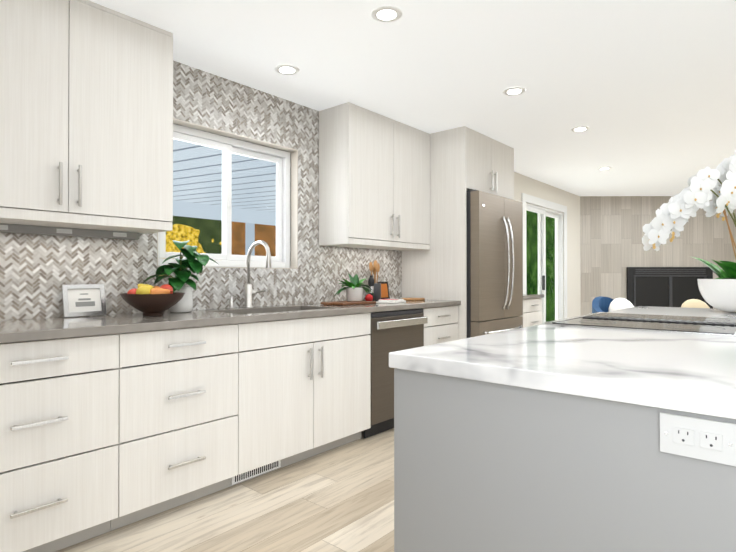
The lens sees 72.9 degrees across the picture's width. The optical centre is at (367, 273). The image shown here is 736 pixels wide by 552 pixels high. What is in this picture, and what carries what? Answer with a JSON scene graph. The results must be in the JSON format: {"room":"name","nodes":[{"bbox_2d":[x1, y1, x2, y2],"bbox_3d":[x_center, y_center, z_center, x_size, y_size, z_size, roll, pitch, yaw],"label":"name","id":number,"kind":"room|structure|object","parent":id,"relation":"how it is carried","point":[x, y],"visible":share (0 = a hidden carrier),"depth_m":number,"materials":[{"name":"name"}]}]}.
{"room":"kitchen","nodes":[
{"label":"kitchen","id":0,"kind":"room"},
{"bbox_2d":[0,60,401,320],"bbox_3d":[-1.864,-0.072,2.325,0.160,2.440,6.550,0,-1,41],"label":"tiled wall","id":1,"kind":"structure","parent":0,"point":[37,272],"depth_m":3.27,"materials":[{"name":"tile"}]},
{"bbox_2d":[0,0,172,233],"bbox_3d":[-1.492,-0.760,2.384,0.326,1.059,1.010,0,-1,41],"label":"upper cabinet","id":2,"kind":"object","parent":1,"relation":"attached to","point":[86,114],"visible":1,"depth_m":2.32,"materials":[{"name":"laminate"}]},
{"bbox_2d":[0,223,138,239],"bbox_3d":[-1.658,-0.210,2.380,0.072,0.036,1.100,0,-1,41],"label":"outlet strip","id":3,"kind":"object","parent":2,"relation":"attached to","point":[36,230],"visible":1,"depth_m":2.50,"materials":[{"name":"grey metal"}]},
{"bbox_2d":[158,124,289,267],"bbox_3d":[-0.969,-0.484,3.418,0.078,0.884,1.074,0,-1,41],"label":"sliding window","id":4,"kind":"structure","parent":1,"relation":"in","point":[228,146],"depth_m":3.44,"materials":[{"name":"white plastic"}]},
{"bbox_2d":[319,102,429,250],"bbox_3d":[0.102,-0.746,4.214,0.360,1.059,1.086,0,-1,41],"label":"upper cabinet","id":5,"kind":"object","parent":1,"relation":"attached to","point":[374,180],"visible":1,"depth_m":3.92,"materials":[{"name":"laminate"}]},
{"bbox_2d":[56,428,393,551],"bbox_3d":[3.323,1.194,3.167,6.920,0.080,14.920,0,-1,41],"label":"floor","id":6,"kind":"structure","parent":0,"point":[339,498],"depth_m":2.36,"materials":[{"name":"brown wood"}]},
{"bbox_2d":[0,334,118,551],"bbox_3d":[-1.498,0.702,2.117,0.651,0.884,0.608,0,-1,41],"label":"base cabinet","id":7,"kind":"object","parent":6,"relation":"on","point":[59,418],"visible":0.98,"depth_m":1.98,"materials":[{"name":"laminate"}]},
{"bbox_2d":[110,324,237,530],"bbox_3d":[-1.101,0.706,2.579,0.651,0.884,0.608,0,-1,41],"label":"base cabinet","id":8,"kind":"object","parent":6,"relation":"on","point":[177,444],"visible":0.79,"depth_m":2.36,"materials":[{"name":"laminate"}]},
{"bbox_2d":[229,313,370,486],"bbox_3d":[-0.552,0.710,3.218,0.651,0.884,1.075,0,-1,41],"label":"base cabinet","id":9,"kind":"object","parent":6,"relation":"on","point":[298,402],"visible":0.71,"depth_m":2.96,"materials":[{"name":"laminate"}]},
{"bbox_2d":[0,299,460,342],"bbox_3d":[-0.767,0.246,2.978,0.642,0.038,4.083,0,-1,41],"label":"countertop","id":10,"kind":"structure","parent":9,"relation":"on","point":[20,330],"depth_m":2.46,"materials":[{"name":"grey stone"}]},
{"bbox_2d":[61,284,106,316],"bbox_3d":[-1.472,0.141,2.586,0.040,0.165,0.205,0,-1,38],"label":"picture frame","id":11,"kind":"object","parent":10,"relation":"on","point":[78,300],"visible":1,"depth_m":2.58,"materials":[{"name":"grey"}]},
{"bbox_2d":[120,284,184,315],"bbox_3d":[-1.140,0.139,2.644,0.320,0.170,0.320,0,-1,41],"label":"fruit bowl","id":12,"kind":"object","parent":10,"relation":"on","point":[148,300],"visible":1,"depth_m":2.56,"materials":[{"name":"brown wood"}]},
{"bbox_2d":[143,240,218,312],"bbox_3d":[-1.089,0.020,2.845,0.290,0.411,0.414,0,-1,41],"label":"potted plant","id":13,"kind":"object","parent":10,"relation":"on","point":[183,274],"visible":0.94,"depth_m":2.84,"materials":[{"name":"green plant"}]},
{"bbox_2d":[228,295,236,308],"bbox_3d":[-0.871,0.182,3.210,0.082,0.092,0.042,0,-1,41],"label":"soap dispenser","id":14,"kind":"object","parent":10,"relation":"on","point":[230,303],"visible":1,"depth_m":3.21,"materials":[{"name":"silver metal"}]},
{"bbox_2d":[244,240,270,307],"bbox_3d":[-0.706,0.007,3.278,0.264,0.443,0.110,0,-1,41],"label":"pull-down faucet","id":15,"kind":"object","parent":10,"relation":"on","point":[249,293],"visible":1,"depth_m":3.30,"materials":[{"name":"silver metal"}]},
{"bbox_2d":[320,301,375,305],"bbox_3d":[-0.167,0.223,3.739,0.230,0.018,0.430,0,-1,41],"label":"cutting board","id":16,"kind":"object","parent":10,"relation":"on","point":[342,303],"visible":1,"depth_m":3.66,"materials":[{"name":"brown wood"}]},
{"bbox_2d":[334,273,373,300],"bbox_3d":[-0.122,0.105,3.854,0.275,0.216,0.298,0,-1,41],"label":"herb pot","id":17,"kind":"object","parent":16,"relation":"on","point":[354,290],"visible":1,"depth_m":3.80,"materials":[{"name":"white ceramic"}]},
{"bbox_2d":[365,294,372,300],"bbox_3d":[0.008,0.202,4.050,0.058,0.064,0.077,0,-1,41],"label":"red accent","id":18,"kind":"object","parent":10,"relation":"on","point":[368,297],"visible":0.83,"depth_m":4.03,"materials":[{"name":"red"}]},
{"bbox_2d":[368,275,374,300],"bbox_3d":[0.028,0.123,4.218,0.059,0.225,0.060,0,-1,41],"label":"pepper mill","id":19,"kind":"object","parent":10,"relation":"on","point":[371,282],"visible":0.75,"depth_m":4.20,"materials":[{"name":"black"}]},
{"bbox_2d":[368,260,380,300],"bbox_3d":[0.059,0.060,4.324,0.110,0.352,0.152,0,-1,41],"label":"utensil crock","id":20,"kind":"object","parent":10,"relation":"on","point":[375,267],"visible":0.81,"depth_m":4.29,"materials":[{"name":"grey ceramic"}]},
{"bbox_2d":[377,282,389,298],"bbox_3d":[0.137,0.156,4.462,0.130,0.160,0.038,0,-1,-41],"label":"frame","id":21,"kind":"object","parent":10,"relation":"on","point":[384,290],"visible":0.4,"depth_m":4.46,"materials":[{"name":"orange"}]},
{"bbox_2d":[376,299,405,302],"bbox_3d":[0.189,0.221,4.007,0.160,0.027,0.260,0,0,23],"label":"tea towel","id":22,"kind":"object","parent":10,"relation":"on","point":[390,300],"visible":1,"depth_m":3.91,"materials":[{"name":"white fabric"}]},
{"bbox_2d":[401,298,424,300],"bbox_3d":[0.395,0.228,4.370,0.210,0.018,0.210,0,-1,41],"label":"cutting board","id":23,"kind":"object","parent":10,"relation":"on","point":[414,299],"visible":0.96,"depth_m":4.29,"materials":[{"name":"brown wood"}]},
{"bbox_2d":[232,460,280,484],"bbox_3d":[-0.623,1.104,2.806,0.008,0.070,0.330,0,-1,41],"label":"air vent register","id":24,"kind":"object","parent":9,"relation":"attached to","point":[255,472],"visible":0.56,"depth_m":2.80,"materials":[{"name":"white metal"}]},
{"bbox_2d":[364,308,427,437],"bbox_3d":[0.025,0.717,3.856,0.643,0.880,0.636,0,-1,41],"label":"dishwasher","id":25,"kind":"object","parent":6,"relation":"on","point":[395,330],"visible":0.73,"depth_m":3.57,"materials":[{"name":"metal"}]},
{"bbox_2d":[419,305,457,345],"bbox_3d":[0.393,0.719,4.318,0.651,0.884,0.532,0,-1,41],"label":"base cabinet","id":26,"kind":"object","parent":6,"relation":"on","point":[441,326],"visible":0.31,"depth_m":4.11,"materials":[{"name":"laminate"}]},
{"bbox_2d":[402,126,513,339],"bbox_3d":[0.913,-0.053,4.876,0.720,2.435,0.980,0,-1,41],"label":"tall cabinet","id":27,"kind":"object","parent":6,"relation":"on","point":[463,159],"visible":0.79,"depth_m":4.45,"materials":[{"name":"laminate"}]},
{"bbox_2d":[466,190,522,337],"bbox_3d":[1.055,0.223,4.759,0.653,1.882,0.900,0,-1,41],"label":"refrigerator","id":28,"kind":"object","parent":6,"relation":"on","point":[494,263],"visible":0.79,"depth_m":4.46,"materials":[{"name":"metal"}]},
{"bbox_2d":[522,294,543,327],"bbox_3d":[1.605,0.709,5.623,0.390,0.923,1.057,0,-1,41],"label":"base cabinet","id":29,"kind":"object","parent":6,"relation":"on","point":[532,308],"visible":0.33,"depth_m":5.70,"materials":[{"name":"laminate"}]},
{"bbox_2d":[394,370,735,551],"bbox_3d":[1.392,0.701,2.057,1.078,0.884,2.806,0,-1,41],"label":"kitchen island","id":30,"kind":"object","parent":6,"relation":"on","point":[541,438],"depth_m":1.08,"materials":[{"name":"grey paint"}]},
{"bbox_2d":[389,306,735,421],"bbox_3d":[1.403,0.239,2.058,1.110,0.040,2.845,0,-1,41],"label":"island countertop","id":31,"kind":"structure","parent":30,"relation":"on","point":[675,372],"depth_m":1.21,"materials":[{"name":"white stone"}]},
{"bbox_2d":[544,312,735,335],"bbox_3d":[1.279,0.212,2.214,0.690,0.014,0.800,0,-1,41],"label":"cooktop","id":32,"kind":"object","parent":31,"relation":"in","point":[698,325],"visible":1,"depth_m":2.09,"materials":[{"name":"silver metal"}]},
{"bbox_2d":[642,150,735,312],"bbox_3d":[2.162,-0.280,2.882,0.910,1.006,0.747,0,-1,41],"label":"flower arrangement","id":33,"kind":"object","parent":31,"relation":"on","point":[717,186],"visible":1,"depth_m":2.83,"materials":[{"name":"white plant"}]},
{"bbox_2d":[660,412,735,465],"bbox_3d":[0.590,0.296,0.893,0.117,0.072,0.008,0,-1,41],"label":"outlet","id":34,"kind":"object","parent":30,"relation":"attached to","point":[702,439],"visible":1,"depth_m":0.89,"materials":[{"name":"white plastic"}]},
{"bbox_2d":[592,296,633,312],"bbox_3d":[3.126,0.736,6.133,0.814,0.881,0.834,0,-1,41],"label":"accent chair","id":35,"kind":"object","parent":6,"relation":"on","point":[603,304],"visible":0.12,"depth_m":6.18,"materials":[{"name":"blue fabric"}]},
{"bbox_2d":[681,299,709,307],"bbox_3d":[4.178,0.751,6.284,0.600,0.849,0.600,0,0,-9],"label":"cushion","id":36,"kind":"object","parent":6,"relation":"on","point":[693,303],"visible":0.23,"depth_m":6.31,"materials":[{"name":"beige fabric"}]},
{"bbox_2d":[90,0,735,195],"bbox_3d":[3.323,-1.326,3.185,6.920,0.080,14.920,0,-1,41],"label":"ceiling","id":37,"kind":"structure","parent":0,"point":[644,91],"depth_m":3.11,"materials":[{"name":"white paint"}]},
{"bbox_2d":[275,64,299,74],"bbox_3d":[-0.510,-1.282,3.142,0.156,0.004,0.156,0,-1,41],"label":"recessed light","id":38,"kind":"object","parent":37,"relation":"in","point":[284,69],"visible":1,"depth_m":3.13,"materials":[{"name":"white"}]},
{"bbox_2d":[371,6,401,22],"bbox_3d":[0.093,-1.287,2.479,0.156,0.004,0.156,0,-1,41],"label":"recessed light","id":39,"kind":"object","parent":37,"relation":"in","point":[385,14],"visible":1,"depth_m":2.47,"materials":[{"name":"white"}]},
{"bbox_2d":[503,87,525,95],"bbox_3d":[1.029,-1.280,3.507,0.156,0.004,0.156,0,-1,41],"label":"recessed light","id":40,"kind":"object","parent":37,"relation":"in","point":[512,91],"visible":1,"depth_m":3.50,"materials":[{"name":"white"}]},
{"bbox_2d":[571,126,589,131],"bbox_3d":[1.876,-1.273,4.401,0.156,0.004,0.156,0,-1,41],"label":"recessed light","id":41,"kind":"object","parent":37,"relation":"in","point":[580,129],"visible":1,"depth_m":4.40,"materials":[{"name":"white"}]},
{"bbox_2d":[598,167,611,169],"bbox_3d":[2.854,-1.261,6.000,0.156,0.004,0.156,0,-1,41],"label":"recessed light","id":42,"kind":"object","parent":37,"relation":"in","point":[604,168],"visible":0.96,"depth_m":5.99,"materials":[{"name":"white"}]},
{"bbox_2d":[514,172,580,318],"bbox_3d":[1.828,-0.041,6.470,0.360,2.440,4.550,0,-1,41],"label":"wall","id":43,"kind":"structure","parent":0,"point":[536,188],"depth_m":7.68,"materials":[{"name":"white paint"}]},
{"bbox_2d":[521,193,566,323],"bbox_3d":[2.446,0.081,6.973,0.132,2.198,1.620,0,-1,41],"label":"sliding patio door","id":44,"kind":"structure","parent":43,"relation":"in","point":[542,212],"depth_m":6.99,"materials":[{"name":"white plastic"}]},
{"bbox_2d":[580,196,735,314],"bbox_3d":[5.748,-0.029,8.132,4.600,2.440,0.160,0,0,1],"label":"tiled wall","id":45,"kind":"structure","parent":0,"point":[612,233],"depth_m":8.07,"materials":[{"name":"tile"}]},
{"bbox_2d":[627,267,712,307],"bbox_3d":[4.864,0.543,7.846,1.860,1.288,0.416,0,0,1],"label":"fireplace insert","id":46,"kind":"object","parent":45,"relation":"in","point":[664,286],"visible":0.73,"depth_m":8.03,"materials":[{"name":"black metal"},{"name":"dark glass"}]},
{"label":"outside","id":47,"kind":"structure","parent":0,"visible":0},
{"bbox_2d":[163,139,275,258],"bbox_3d":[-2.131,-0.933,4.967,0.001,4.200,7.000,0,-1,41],"label":"window glass","id":48,"kind":"object","parent":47,"point":[246,173],"depth_m":5.50,"materials":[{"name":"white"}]},
{"bbox_2d":[526,210,554,321],"bbox_3d":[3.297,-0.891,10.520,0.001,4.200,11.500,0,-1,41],"label":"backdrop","id":49,"kind":"structure","parent":47,"point":[531,254],"depth_m":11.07,"materials":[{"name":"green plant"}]}
]}

